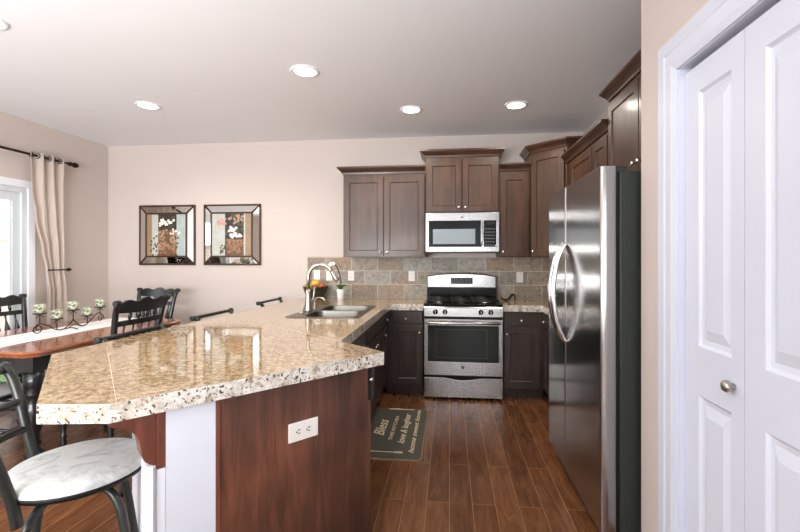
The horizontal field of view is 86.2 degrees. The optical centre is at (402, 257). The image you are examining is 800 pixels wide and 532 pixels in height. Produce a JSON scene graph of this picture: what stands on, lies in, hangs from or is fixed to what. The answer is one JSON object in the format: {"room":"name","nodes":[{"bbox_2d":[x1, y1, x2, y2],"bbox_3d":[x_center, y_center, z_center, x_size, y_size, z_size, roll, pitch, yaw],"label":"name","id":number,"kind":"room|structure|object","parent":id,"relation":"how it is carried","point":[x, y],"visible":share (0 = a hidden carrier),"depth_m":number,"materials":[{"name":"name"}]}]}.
{"room":"kitchen","nodes":[
{"label":"kitchen","id":0,"kind":"room"},
{"bbox_2d":[0,111,107,325],"bbox_3d":[-4.215,-0.002,0.557,0.140,2.743,9.500,0,0,6],"label":"wall","id":1,"kind":"structure","parent":0,"point":[85,186],"depth_m":4.80,"materials":[{"name":"paint"}]},
{"bbox_2d":[0,184,26,403],"bbox_3d":[-3.900,0.340,3.365,0.120,2.060,1.810,0,0,6],"label":"door","id":2,"kind":"structure","parent":1,"relation":"in","point":[17,196],"depth_m":4.18,"materials":[{"name":"white plastic"}]},
{"bbox_2d":[0,176,34,326],"bbox_3d":[-3.832,0.302,3.358,0.016,2.135,1.960,0,0,6],"label":"trim","id":3,"kind":"structure","parent":1,"relation":"attached to","point":[3,180],"depth_m":4.27,"materials":[{"name":"white paint"}]},
{"bbox_2d":[0,145,78,167],"bbox_3d":[-3.781,-1.015,3.299,0.129,0.060,2.897,0,0,6],"label":"curtain rod","id":4,"kind":"object","parent":1,"relation":"attached to","point":[74,165],"visible":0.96,"depth_m":4.23,"materials":[{"name":"black metal"}]},
{"bbox_2d":[29,150,67,374],"bbox_3d":[-3.629,0.145,4.372,0.096,2.390,0.412,0,0,6],"label":"curtain","id":5,"kind":"object","parent":4,"relation":"hanging from","point":[47,176],"visible":0.72,"depth_m":4.40,"materials":[{"name":"beige fabric"}]},
{"bbox_2d":[48,268,71,270],"bbox_3d":[-3.636,0.125,4.468,0.165,0.056,0.261,0,0,6],"label":"tieback","id":6,"kind":"object","parent":1,"relation":"attached to","point":[66,269],"visible":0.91,"depth_m":4.44,"materials":[{"name":"black metal"}]},
{"bbox_2d":[132,401,215,531],"bbox_3d":[-0.786,0.944,3.211,0.545,0.852,3.478,0,0,6],"label":"wall","id":7,"kind":"structure","parent":0,"point":[190,467],"depth_m":1.52,"materials":[{"name":"white paint"}]},
{"bbox_2d":[141,459,155,531],"bbox_3d":[-0.870,1.036,1.466,0.028,0.668,0.101,0,0,-42],"label":"trim","id":8,"kind":"structure","parent":7,"relation":"attached to","point":[148,472],"depth_m":1.43,"materials":[{"name":"white paint"}]},
{"bbox_2d":[156,467,165,531],"bbox_3d":[-0.889,1.044,1.530,0.028,0.652,0.200,0,0,-42],"label":"trim","id":9,"kind":"structure","parent":7,"relation":"attached to","point":[161,472],"depth_m":1.46,"materials":[{"name":"white paint"}]},
{"bbox_2d":[156,411,165,468],"bbox_3d":[-0.889,0.617,1.530,0.028,0.196,0.200,0,0,-42],"label":"board","id":10,"kind":"object","parent":7,"relation":"attached to","point":[160,417],"visible":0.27,"depth_m":1.45,"materials":[{"name":"red wood"}]},
{"bbox_2d":[108,414,155,464],"bbox_3d":[-0.910,0.612,1.430,0.135,0.184,0.071,0,0,-42],"label":"corbel","id":11,"kind":"object","parent":10,"relation":"attached to","point":[143,428],"visible":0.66,"depth_m":1.43,"materials":[{"name":"red wood"}]},
{"bbox_2d":[36,297,426,423],"bbox_3d":[-0.728,0.486,3.119,1.616,0.062,3.648,0,0,6],"label":"countertop","id":12,"kind":"structure","parent":7,"relation":"on","point":[257,349],"depth_m":1.90,"materials":[{"name":"beige stone"}]},
{"bbox_2d":[303,285,328,298],"bbox_3d":[-0.979,0.386,4.798,0.290,0.138,0.290,0,0,6],"label":"fruit bowl","id":13,"kind":"object","parent":12,"relation":"on","point":[319,291],"visible":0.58,"depth_m":4.70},
{"bbox_2d":[311,279,318,285],"bbox_3d":[-0.980,0.278,4.788,0.092,0.081,0.073,0,0,6],"label":"lemon","id":14,"kind":"object","parent":13,"relation":"in","point":[314,282],"visible":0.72,"depth_m":4.76,"materials":[{"name":"yellow food"}]},
{"bbox_2d":[304,263,338,310],"bbox_3d":[-0.685,0.246,3.617,0.302,0.407,0.080,0,0,6],"label":"faucet","id":15,"kind":"object","parent":12,"relation":"on","point":[308,305],"visible":1,"depth_m":3.60,"materials":[{"name":"silver metal"}]},
{"bbox_2d":[285,305,375,318],"bbox_3d":[-0.578,0.543,3.647,0.573,0.186,0.856,0,0,6],"label":"sink","id":16,"kind":"object","parent":12,"relation":"in","point":[322,311],"visible":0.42,"depth_m":3.63,"materials":[{"name":"grey metal"}]},
{"bbox_2d":[313,297,324,308],"bbox_3d":[-0.738,0.397,3.761,0.113,0.107,0.039,0,0,6],"label":"soap dispenser","id":17,"kind":"object","parent":16,"relation":"on","point":[315,304],"visible":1,"depth_m":3.75,"materials":[{"name":"silver metal"}]},
{"bbox_2d":[327,262,346,299],"bbox_3d":[-0.717,0.248,4.696,0.195,0.413,0.120,0,0,25],"label":"potted orchid","id":18,"kind":"object","parent":12,"relation":"on","point":[340,292],"visible":0.93,"depth_m":4.66,"materials":[{"name":"white ceramic"}]},
{"bbox_2d":[0,386,597,531],"bbox_3d":[-0.327,1.420,0.136,7.980,0.100,9.800,0,0,6],"label":"floor","id":19,"kind":"structure","parent":0,"point":[486,465],"depth_m":2.64,"materials":[{"name":"brown wood"}]},
{"bbox_2d":[0,294,27,425],"bbox_3d":[-3.333,0.849,3.702,0.544,1.042,0.540,0,0,8],"label":"dining chair","id":20,"kind":"object","parent":19,"relation":"on","point":[9,300],"visible":0.24,"depth_m":3.88,"materials":[{"name":"black paint"}]},
{"bbox_2d":[0,382,41,439],"bbox_3d":[-2.848,0.849,2.861,0.540,1.042,0.544,0,0,6],"label":"dining chair","id":21,"kind":"object","parent":19,"relation":"on","point":[5,392],"visible":0.2,"depth_m":2.89,"materials":[{"name":"black paint"}]},
{"bbox_2d":[0,382,23,396],"bbox_3d":[-2.841,0.896,2.923,0.382,0.045,0.372,0,0,6],"label":"seat cushion","id":22,"kind":"object","parent":21,"relation":"on","point":[5,391],"depth_m":2.90,"materials":[{"name":"grey fabric"}]},
{"bbox_2d":[0,362,142,531],"bbox_3d":[-1.190,0.886,1.546,0.534,0.968,0.552,0,0,-31],"label":"bar stool","id":23,"kind":"object","parent":19,"relation":"on","point":[79,470],"visible":0.98,"depth_m":1.50,"materials":[{"name":"black lacquer"},{"name":"grey white upholstery"}]},
{"bbox_2d":[8,438,142,500],"bbox_3d":[-1.174,0.747,1.556,0.432,0.043,0.432,0,0,-31],"label":"seat cushion","id":24,"kind":"object","parent":23,"relation":"on","point":[79,470],"depth_m":1.48,"materials":[{"name":"fabric"}]},
{"bbox_2d":[0,317,180,460],"bbox_3d":[-2.801,0.990,3.578,1.060,0.760,1.550,0,0,8],"label":"dining table","id":25,"kind":"object","parent":19,"relation":"on","point":[31,359],"visible":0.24,"depth_m":2.91,"materials":[{"name":"brown wood"}]},
{"bbox_2d":[0,317,135,347],"bbox_3d":[-2.821,0.607,3.580,0.380,0.005,1.510,0,0,8],"label":"table runner","id":26,"kind":"object","parent":25,"relation":"on","point":[6,341],"visible":0.77,"depth_m":3.42,"materials":[{"name":"white fabric"}]},
{"bbox_2d":[32,306,105,333],"bbox_3d":[-2.821,0.519,3.646,0.170,0.169,0.684,0,0,-1],"label":"candle holder","id":27,"kind":"object","parent":26,"relation":"on","point":[100,308],"visible":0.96,"depth_m":3.58,"materials":[{"name":"black metal"}]},
{"bbox_2d":[33,304,46,313],"bbox_3d":[-2.854,0.400,3.362,0.082,0.068,0.082,0,0,6],"label":"candle jar","id":28,"kind":"object","parent":27,"relation":"on","point":[37,308],"visible":1,"depth_m":3.33,"materials":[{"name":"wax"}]},
{"bbox_2d":[51,309,62,318],"bbox_3d":[-2.838,0.462,3.509,0.082,0.068,0.082,0,0,6],"label":"candle jar","id":29,"kind":"object","parent":27,"relation":"on","point":[55,314],"visible":1,"depth_m":3.48,"materials":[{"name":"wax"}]},
{"bbox_2d":[67,301,78,309],"bbox_3d":[-2.822,0.407,3.660,0.082,0.068,0.082,0,0,6],"label":"candle jar","id":30,"kind":"object","parent":27,"relation":"on","point":[71,305],"visible":1,"depth_m":3.63,"materials":[{"name":"glass"}]},
{"bbox_2d":[81,307,92,314],"bbox_3d":[-2.807,0.473,3.802,0.082,0.068,0.082,0,0,6],"label":"candle jar","id":31,"kind":"object","parent":27,"relation":"on","point":[85,310],"visible":1,"depth_m":3.78,"materials":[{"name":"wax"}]},
{"bbox_2d":[95,299,105,306],"bbox_3d":[-2.791,0.414,3.943,0.082,0.068,0.082,0,0,6],"label":"candle jar","id":32,"kind":"object","parent":27,"relation":"on","point":[98,302],"visible":1,"depth_m":3.91,"materials":[{"name":"glass"}]},
{"bbox_2d":[59,294,170,446],"bbox_3d":[-2.160,0.828,3.205,0.544,1.084,0.540,0,0,8],"label":"dining chair","id":33,"kind":"object","parent":19,"relation":"on","point":[145,303],"visible":0.34,"depth_m":3.07,"materials":[{"name":"black paint"}]},
{"bbox_2d":[93,323,166,496],"bbox_3d":[-1.430,0.907,2.620,0.534,0.926,0.552,0,0,8],"label":"bar stool","id":34,"kind":"object","parent":19,"relation":"on","point":[97,340],"visible":0.07,"depth_m":2.54,"materials":[{"name":"black painted metal"},{"name":"grey white upholstery"}]},
{"bbox_2d":[135,287,180,326],"bbox_3d":[-2.764,0.849,4.506,0.540,1.042,0.544,0,0,13],"label":"dining chair","id":35,"kind":"object","parent":19,"relation":"on","point":[160,291],"visible":0.23,"depth_m":4.71,"materials":[{"name":"black paint"}]},
{"bbox_2d":[189,308,233,321],"bbox_3d":[-1.325,0.907,3.494,0.534,0.926,0.552,0,0,9],"label":"bar stool","id":36,"kind":"object","parent":19,"relation":"on","point":[230,310],"visible":0.1,"depth_m":3.47,"materials":[{"name":"grey metal"}]},
{"bbox_2d":[256,297,282,306],"bbox_3d":[-1.197,0.907,4.586,0.534,0.926,0.552,0,0,8],"label":"bar stool","id":37,"kind":"object","parent":19,"relation":"on","point":[261,304],"visible":0.12,"depth_m":4.56,"materials":[{"name":"grey metal"}]},
{"bbox_2d":[216,367,373,531],"bbox_3d":[-0.575,0.944,2.044,0.866,0.852,0.960,0,0,6],"label":"base cabinet","id":38,"kind":"object","parent":19,"relation":"on","point":[321,482],"visible":0.66,"depth_m":1.80,"materials":[{"name":"brown wood"}]},
{"bbox_2d":[288,417,317,443],"bbox_3d":[-0.421,0.729,1.812,0.139,0.080,0.008,0,0,-42],"label":"outlet","id":39,"kind":"object","parent":38,"relation":"attached to","point":[304,429],"visible":1,"depth_m":1.81,"materials":[{"name":"white plastic"}]},
{"bbox_2d":[295,427,302,435],"bbox_3d":[-0.436,0.729,1.794,0.034,0.034,0.001,0,0,-42],"label":"receptacle","id":40,"kind":"object","parent":39,"relation":"attached to","point":[298,430],"depth_m":1.79,"materials":[{"name":"white plastic"}]},
{"bbox_2d":[305,424,311,432],"bbox_3d":[-0.402,0.729,1.825,0.034,0.034,0.001,0,0,-42],"label":"receptacle","id":41,"kind":"object","parent":39,"relation":"attached to","point":[308,427],"depth_m":1.82,"materials":[{"name":"white plastic"}]},
{"bbox_2d":[351,332,368,347],"bbox_3d":[-0.581,0.945,2.837,0.634,0.850,0.600,0,0,6],"label":"dishwasher","id":42,"kind":"object","parent":19,"relation":"on","point":[360,341],"visible":0.07,"depth_m":2.96,"materials":[{"name":"black"}]},
{"bbox_2d":[365,316,382,413],"bbox_3d":[-0.523,0.944,3.596,0.634,0.852,0.906,0,0,6],"label":"base cabinet","id":43,"kind":"object","parent":19,"relation":"on","point":[374,333],"visible":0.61,"depth_m":3.71,"materials":[{"name":"brown wood"}]},
{"bbox_2d":[382,314,387,389],"bbox_3d":[-0.460,0.944,4.180,0.634,0.852,0.260,0,0,6],"label":"base cabinet","id":44,"kind":"object","parent":19,"relation":"on","point":[384,315],"visible":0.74,"depth_m":4.17,"materials":[{"name":"brown wood"}]},
{"bbox_2d":[371,407,427,461],"bbox_3d":[-0.074,1.364,3.383,0.500,0.013,0.976,0,0,6],"label":"kitchen mat","id":45,"kind":"object","parent":19,"relation":"on","point":[397,434],"visible":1,"depth_m":3.31,"materials":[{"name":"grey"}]},
{"bbox_2d":[371,450,402,452],"bbox_3d":[-0.163,1.358,3.001,0.325,0.001,0.038,0,0,6],"label":"print","id":46,"kind":"object","parent":45,"relation":"on","point":[372,451],"depth_m":3.00,"materials":[{"name":"beige"}]},
{"bbox_2d":[386,310,423,393],"bbox_3d":[0.041,0.944,4.537,0.381,0.852,0.649,0,0,6],"label":"base cabinet","id":47,"kind":"object","parent":19,"relation":"on","point":[404,328],"visible":0.86,"depth_m":4.25,"materials":[{"name":"brown wood"}]},
{"bbox_2d":[424,273,502,398],"bbox_3d":[0.612,0.769,4.421,0.755,1.202,0.738,0,0,6],"label":"gas range","id":48,"kind":"object","parent":19,"relation":"on","point":[463,315],"visible":1,"depth_m":4.13,"materials":[{"name":"silver metal"}]},
{"bbox_2d":[424,298,502,305],"bbox_3d":[0.612,0.456,4.420,0.755,0.016,0.580,0,0,6],"label":"cooktop","id":49,"kind":"object","parent":48,"relation":"in","point":[489,301],"depth_m":4.20,"materials":[{"name":"black metal"}]},
{"bbox_2d":[502,312,543,397],"bbox_3d":[1.194,0.944,4.413,0.386,0.852,0.649,0,0,6],"label":"base cabinet","id":50,"kind":"object","parent":19,"relation":"on","point":[523,332],"visible":0.9,"depth_m":4.13,"materials":[{"name":"brown wood"}]},
{"bbox_2d":[542,314,548,395],"bbox_3d":[1.546,0.944,3.539,0.579,0.852,1.098,0,0,6],"label":"base cabinet","id":51,"kind":"object","parent":19,"relation":"on","point":[545,322],"visible":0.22,"depth_m":4.00,"materials":[{"name":"brown wood"}]},
{"bbox_2d":[497,299,548,314],"bbox_3d":[1.404,0.486,3.862,0.934,0.061,1.711,0,0,6],"label":"countertop","id":52,"kind":"structure","parent":51,"relation":"on","point":[518,305],"depth_m":4.11,"materials":[{"name":"beige stone"}]},
{"bbox_2d":[500,293,515,300],"bbox_3d":[1.111,0.417,4.537,0.162,0.081,0.030,0,0,6],"label":"ornament","id":53,"kind":"object","parent":52,"relation":"on","point":[512,294],"visible":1,"depth_m":4.53,"materials":[{"name":"black metal"}]},
{"bbox_2d":[547,166,640,531],"bbox_3d":[1.289,0.467,2.438,0.852,1.783,1.045,0,0,6],"label":"refrigerator","id":54,"kind":"object","parent":19,"relation":"on","point":[594,292],"visible":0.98,"depth_m":1.99,"materials":[{"name":"silver metal"}]},
{"bbox_2d":[0,0,640,145],"bbox_3d":[-0.327,-1.423,0.136,7.980,0.100,9.800,0,0,6],"label":"ceiling","id":55,"kind":"structure","parent":0,"point":[217,71],"depth_m":3.05,"materials":[{"name":"paint"}]},
{"bbox_2d":[0,18,9,29],"bbox_3d":[-2.408,-1.367,2.464,0.210,0.009,0.210,0,0,6],"label":"recessed light","id":56,"kind":"object","parent":55,"relation":"in","point":[4,25],"visible":1,"depth_m":2.51,"materials":[{"name":"white paint"}]},
{"bbox_2d":[134,101,160,109],"bbox_3d":[-2.298,-1.367,3.855,0.210,0.009,0.210,0,0,6],"label":"recessed light","id":57,"kind":"object","parent":55,"relation":"in","point":[141,104],"visible":1,"depth_m":3.84,"materials":[{"name":"white paint"}]},
{"bbox_2d":[290,65,318,77],"bbox_3d":[-0.720,-1.367,3.143,0.210,0.009,0.210,0,0,6],"label":"recessed light","id":58,"kind":"object","parent":55,"relation":"in","point":[306,71],"visible":1,"depth_m":3.13,"materials":[{"name":"white paint"}]},
{"bbox_2d":[400,106,421,113],"bbox_3d":[0.074,-1.367,3.959,0.210,0.009,0.210,0,0,6],"label":"recessed light","id":59,"kind":"object","parent":55,"relation":"in","point":[406,109],"visible":1,"depth_m":3.95,"materials":[{"name":"white paint"}]},
{"bbox_2d":[504,101,527,109],"bbox_3d":[1.015,-1.367,3.843,0.210,0.009,0.210,0,0,6],"label":"recessed light","id":60,"kind":"object","parent":55,"relation":"in","point":[514,105],"visible":1,"depth_m":3.84,"materials":[{"name":"white paint"}]},
{"bbox_2d":[108,132,582,327],"bbox_3d":[-0.828,-0.002,5.029,5.930,2.743,0.120,0,0,6],"label":"wall","id":61,"kind":"structure","parent":0,"point":[297,185],"depth_m":5.07,"materials":[{"name":"paint"}]},
{"bbox_2d":[139,205,195,264],"bbox_3d":[-2.854,-0.275,5.167,0.724,0.725,0.040,0,0,6],"label":"framed mirror","id":62,"kind":"object","parent":61,"relation":"attached to","point":[167,233],"visible":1,"depth_m":5.16,"materials":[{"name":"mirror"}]},
{"bbox_2d":[147,214,184,255],"bbox_3d":[-2.854,-0.273,5.165,0.514,0.519,0.022,0,0,6],"label":"print","id":63,"kind":"object","parent":62,"relation":"on","point":[165,232],"depth_m":5.16,"materials":[{"name":"multicoloured paper"}]},
{"bbox_2d":[204,204,260,264],"bbox_3d":[-2.031,-0.275,5.077,0.714,0.725,0.040,0,0,6],"label":"framed mirror","id":64,"kind":"object","parent":61,"relation":"attached to","point":[232,232],"visible":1,"depth_m":5.07,"materials":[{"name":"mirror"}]},
{"bbox_2d":[212,213,250,255],"bbox_3d":[-2.031,-0.278,5.076,0.504,0.521,0.022,0,0,6],"label":"print","id":65,"kind":"object","parent":64,"relation":"on","point":[231,232],"depth_m":5.07,"materials":[{"name":"multicoloured paper"}]},
{"bbox_2d":[337,165,426,256],"bbox_3d":[-0.218,-0.488,4.703,0.943,0.966,0.390,0,0,6],"label":"upper cabinet","id":66,"kind":"object","parent":61,"relation":"attached to","point":[384,207],"visible":0.95,"depth_m":4.55,"materials":[{"name":"brown wood"}]},
{"bbox_2d":[307,257,548,298],"bbox_3d":[0.420,0.220,4.825,3.099,0.470,0.013,0,0,6],"label":"tile backsplash","id":67,"kind":"structure","parent":61,"relation":"attached to","point":[374,277],"depth_m":4.85,"materials":[{"name":"tile"}]},
{"bbox_2d":[314,270,319,279],"bbox_3d":[-1.000,0.198,4.969,0.072,0.115,0.010,0,0,6],"label":"light switch","id":68,"kind":"object","parent":67,"relation":"attached to","point":[316,272],"visible":1,"depth_m":4.97,"materials":[{"name":"white plastic"}]},
{"bbox_2d":[326,271,331,280],"bbox_3d":[-0.856,0.205,4.954,0.072,0.115,0.010,0,0,6],"label":"light switch","id":69,"kind":"object","parent":67,"relation":"attached to","point":[328,275],"visible":0.77,"depth_m":4.95,"materials":[{"name":"white plastic"}]},
{"bbox_2d":[348,271,353,280],"bbox_3d":[-0.598,0.205,4.926,0.072,0.115,0.010,0,0,6],"label":"outlet","id":70,"kind":"object","parent":67,"relation":"attached to","point":[350,273],"visible":1,"depth_m":4.92,"materials":[{"name":"white plastic"}]},
{"bbox_2d":[409,271,414,280],"bbox_3d":[0.098,0.207,4.850,0.072,0.115,0.010,0,0,6],"label":"outlet","id":71,"kind":"object","parent":67,"relation":"attached to","point":[411,273],"visible":1,"depth_m":4.85,"materials":[{"name":"white plastic"}]},
{"bbox_2d":[516,272,522,282],"bbox_3d":[1.288,0.215,4.721,0.072,0.115,0.010,0,0,6],"label":"light switch","id":72,"kind":"object","parent":67,"relation":"attached to","point":[519,275],"visible":1,"depth_m":4.72,"materials":[{"name":"white plastic"}]},
{"bbox_2d":[420,147,504,212],"bbox_3d":[0.630,-0.798,4.605,0.873,0.660,0.402,0,0,6],"label":"upper cabinet","id":73,"kind":"object","parent":61,"relation":"attached to","point":[458,180],"visible":0.92,"depth_m":4.44,"materials":[{"name":"brown wood"}]},
{"bbox_2d":[426,212,498,252],"bbox_3d":[0.627,-0.260,4.576,0.753,0.411,0.427,0,0,6],"label":"microwave","id":74,"kind":"object","parent":73,"relation":"attached to","point":[445,232],"visible":1,"depth_m":4.41,"materials":[{"name":"silver metal"}]},
{"bbox_2d":[496,162,530,256],"bbox_3d":[1.167,-0.488,4.553,0.312,0.966,0.390,0,0,6],"label":"upper cabinet","id":75,"kind":"object","parent":61,"relation":"attached to","point":[514,178],"visible":0.96,"depth_m":4.40,"materials":[{"name":"brown wood"}]},
{"bbox_2d":[520,136,581,256],"bbox_3d":[1.589,-0.575,4.364,0.675,1.140,0.675,0,0,6],"label":"upper cabinet","id":76,"kind":"object","parent":61,"relation":"attached to","point":[548,170],"visible":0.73,"depth_m":4.27,"materials":[{"name":"brown wood"}]},
{"bbox_2d":[583,109,607,134],"bbox_3d":[1.871,-0.002,3.247,0.120,2.743,2.840,0,0,6],"label":"wall","id":77,"kind":"structure","parent":0,"point":[604,115],"depth_m":4.18,"materials":[{"name":"paint"}]},
{"bbox_2d":[561,133,594,185],"bbox_3d":[1.658,-0.488,3.680,0.390,0.966,0.775,0,0,6],"label":"upper cabinet","id":78,"kind":"object","parent":77,"relation":"attached to","point":[578,158],"visible":0.24,"depth_m":3.62,"materials":[{"name":"brown wood"}]},
{"bbox_2d":[587,119,607,170],"bbox_3d":[1.599,-0.488,3.131,0.390,0.966,0.325,0,0,6],"label":"upper cabinet","id":79,"kind":"object","parent":77,"relation":"attached to","point":[598,133],"visible":0.18,"depth_m":3.13,"materials":[{"name":"brown wood"}]},
{"bbox_2d":[599,48,640,170],"bbox_3d":[1.531,-0.828,2.504,0.390,0.675,1.048,0,0,6],"label":"upper cabinet","id":80,"kind":"object","parent":77,"relation":"attached to","point":[623,92],"visible":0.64,"depth_m":2.68,"materials":[{"name":"brown wood"}]},
{"bbox_2d":[641,0,708,531],"bbox_3d":[0.984,-0.002,0.678,0.110,2.743,2.460,0,0,6],"label":"wall","id":81,"kind":"structure","parent":0,"point":[661,20],"depth_m":1.81,"materials":[{"name":"paint"}]},
{"bbox_2d":[658,0,780,531],"bbox_3d":[1.000,0.270,0.948,0.125,2.200,1.540,0,0,6],"label":"trim","id":82,"kind":"structure","parent":81,"relation":"attached to","point":[717,22],"depth_m":1.59,"materials":[{"name":"white paint"}]},
{"bbox_2d":[686,0,799,531],"bbox_3d":[0.985,0.329,0.949,0.086,2.058,1.280,0,0,6],"label":"door","id":83,"kind":"structure","parent":81,"relation":"in","point":[743,100],"depth_m":1.26,"materials":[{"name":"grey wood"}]},
{"label":"outside","id":84,"kind":"structure","parent":0,"visible":0},
{"bbox_2d":[0,374,6,381],"bbox_3d":[-8.755,1.460,4.319,9.660,0.060,15.000,0,0,6],"label":"ground","id":85,"kind":"structure","parent":84,"point":[2,377],"depth_m":5.07,"materials":[{"name":"green plant"}]},
{"bbox_2d":[0,237,8,330],"bbox_3d":[-5.762,0.570,6.273,0.110,1.720,8.730,0,0,6],"label":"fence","id":86,"kind":"object","parent":85,"relation":"on","point":[4,242],"visible":0.02,"depth_m":6.18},
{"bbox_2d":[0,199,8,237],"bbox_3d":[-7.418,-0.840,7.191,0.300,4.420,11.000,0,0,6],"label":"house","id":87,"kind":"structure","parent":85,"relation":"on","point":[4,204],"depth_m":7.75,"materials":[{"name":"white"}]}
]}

